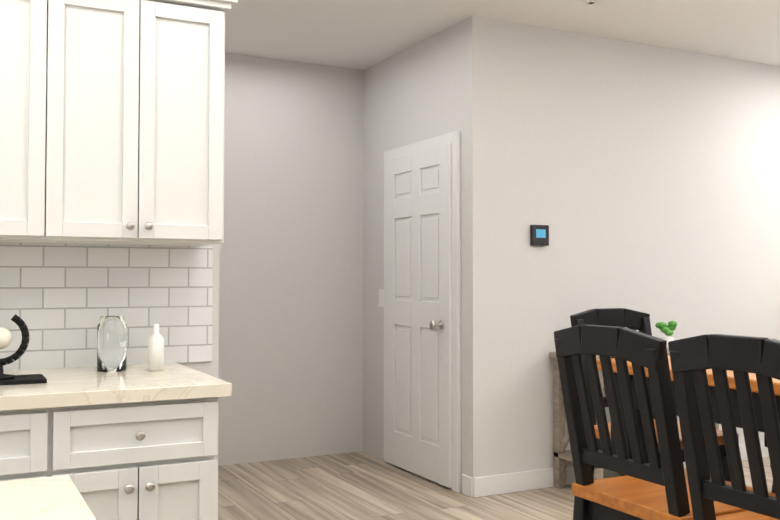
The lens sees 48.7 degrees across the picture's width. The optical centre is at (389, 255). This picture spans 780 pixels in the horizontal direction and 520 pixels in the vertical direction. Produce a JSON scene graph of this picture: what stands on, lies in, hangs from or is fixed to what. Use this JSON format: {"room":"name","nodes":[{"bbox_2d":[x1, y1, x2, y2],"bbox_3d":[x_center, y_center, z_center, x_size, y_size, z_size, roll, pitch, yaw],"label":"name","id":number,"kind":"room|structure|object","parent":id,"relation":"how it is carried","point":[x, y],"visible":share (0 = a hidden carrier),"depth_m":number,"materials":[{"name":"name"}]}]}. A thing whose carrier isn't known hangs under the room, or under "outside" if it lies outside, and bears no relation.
{"room":"dining room","nodes":[
{"label":"dining room","id":0,"kind":"room"},
{"bbox_2d":[54,243,218,378],"bbox_3d":[-2.247,-0.034,3.955,2.300,2.740,2.400,1,-2,-27],"label":"wall","id":1,"kind":"structure","parent":0,"point":[210,368],"depth_m":3.40,"materials":[{"name":"paint"}]},
{"bbox_2d":[0,243,212,369],"bbox_3d":[-1.254,0.180,3.103,1.248,0.450,0.011,1,-2,-27],"label":"tile backsplash","id":2,"kind":"structure","parent":1,"relation":"attached to","point":[59,300],"depth_m":3.19,"materials":[{"name":"white tile"}]},
{"bbox_2d":[0,0,237,245],"bbox_3d":[-1.159,-0.504,2.939,1.246,0.910,0.396,1,-2,-27],"label":"upper cabinet","id":3,"kind":"object","parent":1,"relation":"attached to","point":[112,114],"visible":1,"depth_m":2.90,"materials":[{"name":"white wood"}]},
{"bbox_2d":[218,53,362,465],"bbox_3d":[-0.983,0.017,5.869,1.700,2.740,0.150,1,-2,-27],"label":"wall","id":4,"kind":"structure","parent":0,"point":[291,308],"depth_m":5.94,"materials":[{"name":"paint"}]},
{"bbox_2d":[379,289,383,306],"bbox_3d":[-0.058,0.289,5.911,0.006,0.120,0.080,1,-2,-27],"label":"switch plate","id":5,"kind":"object","parent":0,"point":[381,291],"depth_m":5.90,"materials":[{"name":"white plastic"}]},
{"bbox_2d":[363,22,458,459],"bbox_3d":[0.137,0.014,5.714,0.150,2.740,1.450,1,-2,-27],"label":"wall","id":6,"kind":"structure","parent":0,"point":[410,94],"depth_m":5.91,"materials":[{"name":"paint"}]},
{"bbox_2d":[386,143,451,487],"bbox_3d":[0.141,0.355,5.399,0.114,2.018,0.820,1,-2,-27],"label":"hall door","id":7,"kind":"structure","parent":6,"relation":"in","point":[419,313],"depth_m":5.37,"materials":[{"name":"white wood"}]},
{"bbox_2d":[384,131,460,492],"bbox_3d":[0.184,0.329,5.421,0.022,2.095,0.950,1,-2,-27],"label":"door frame","id":8,"kind":"structure","parent":6,"relation":"attached to","point":[453,138],"depth_m":5.02,"materials":[{"name":"white wood"}]},
{"bbox_2d":[218,451,772,519],"bbox_3d":[2.248,1.387,3.813,12.800,0.100,6.700,1,-2,-27],"label":"floor","id":9,"kind":"structure","parent":0,"point":[361,485],"depth_m":4.90,"materials":[{"name":"brown wood"}]},
{"bbox_2d":[0,475,95,519],"bbox_3d":[-0.894,0.803,0.873,1.140,0.910,0.639,1,-2,-27],"label":"kitchen island","id":10,"kind":"object","parent":9,"relation":"on","point":[59,497],"visible":1,"depth_m":1.26,"materials":[{"name":"white stone"}]},
{"bbox_2d":[0,363,231,519],"bbox_3d":[-1.147,0.851,2.723,1.108,0.910,0.752,1,-2,-27],"label":"base cabinet","id":11,"kind":"object","parent":9,"relation":"on","point":[136,442],"visible":1,"depth_m":2.55,"materials":[{"name":"white wood"}]},
{"bbox_2d":[0,314,46,384],"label":"figurine","id":12,"kind":"object","parent":11,"relation":"on","point":[5,335],"depth_m":2.68,"materials":[{"name":"black metal"}]},
{"bbox_2d":[97,316,126,371],"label":"vase","id":13,"kind":"object","parent":11,"relation":"on","point":[111,343],"depth_m":2.99,"materials":[{"name":"clear glass"}]},
{"bbox_2d":[148,324,163,370],"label":"bottle","id":14,"kind":"object","parent":11,"relation":"on","point":[155,341],"depth_m":3.01,"materials":[{"name":"white ceramic"}]},
{"bbox_2d":[549,350,718,488],"bbox_3d":[1.482,0.971,5.150,1.010,0.800,0.400,1,-2,-27],"label":"console table","id":15,"kind":"object","parent":9,"relation":"on","point":[561,442],"visible":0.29,"depth_m":5.07,"materials":[{"name":"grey wood"}]},
{"bbox_2d":[636,321,676,349],"bbox_3d":[1.449,0.448,5.147,0.724,0.244,0.171,1,-2,-27],"label":"potted plant","id":16,"kind":"object","parent":15,"relation":"on","point":[664,328],"visible":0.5,"depth_m":5.26,"materials":[{"name":"green plant"}]},
{"bbox_2d":[570,308,738,519],"bbox_3d":[1.005,0.767,3.317,0.428,1.114,0.495,1,-2,-27],"label":"chair","id":17,"kind":"object","parent":9,"relation":"on","point":[629,319],"visible":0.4,"depth_m":3.47,"materials":[{"name":"brown wood"}]},
{"bbox_2d":[554,325,775,519],"bbox_3d":[0.757,0.742,2.325,0.495,1.114,0.428,1,-2,-27],"label":"dining chair","id":18,"kind":"object","parent":9,"relation":"on","point":[653,489],"visible":0.94,"depth_m":2.23,"materials":[{"name":"brown wood"}]},
{"bbox_2d":[596,355,779,492],"bbox_3d":[1.395,0.824,2.556,0.920,0.960,1.300,1,-2,-27],"label":"dining table","id":19,"kind":"object","parent":9,"relation":"on","point":[755,397],"visible":0.12,"depth_m":2.61,"materials":[{"name":"brown wood"}]},
{"bbox_2d":[668,334,779,519],"bbox_3d":[0.954,0.732,1.943,0.495,1.114,0.428,1,-2,-27],"label":"dining chair","id":20,"kind":"object","parent":9,"relation":"on","point":[693,359],"visible":1,"depth_m":1.91,"materials":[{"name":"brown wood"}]},
{"bbox_2d":[225,0,779,69],"bbox_3d":[2.250,-1.452,3.886,12.800,0.100,6.700,1,-2,-27],"label":"ceiling","id":21,"kind":"structure","parent":0,"point":[360,34],"depth_m":5.10,"materials":[{"name":"paint"}]},
{"bbox_2d":[571,0,600,3],"bbox_3d":[1.005,-1.388,4.228,0.600,0.011,0.750,1,-2,-27],"label":"trim","id":22,"kind":"structure","parent":21,"relation":"attached to","point":[589,1],"depth_m":4.65,"materials":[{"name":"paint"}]},
{"bbox_2d":[459,15,779,491],"bbox_3d":[3.660,0.041,6.626,7.250,2.740,0.150,1,-2,-27],"label":"wall","id":23,"kind":"structure","parent":0,"point":[641,177],"depth_m":5.31,"materials":[{"name":"paint"}]},
{"bbox_2d":[462,442,768,497],"bbox_3d":[2.654,1.290,4.108,11.128,0.110,6.250,1,-2,-27],"label":"baseboard","id":24,"kind":"structure","parent":23,"relation":"attached to","point":[505,483],"depth_m":5.00,"materials":[{"name":"white wood"}]},
{"bbox_3d":[7.526,0.051,6.872,0.150,2.740,3.250,1,-2,-27],"label":"wall","id":25,"kind":"structure","parent":0,"visible":0},
{"bbox_2d":[530,225,548,245],"bbox_3d":[0.886,-0.121,5.103,0.120,0.120,0.025,1,-2,-27],"label":"thermostat","id":26,"kind":"object","parent":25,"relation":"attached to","point":[539,234],"depth_m":5.09,"materials":[{"name":"black plastic"}]}
]}

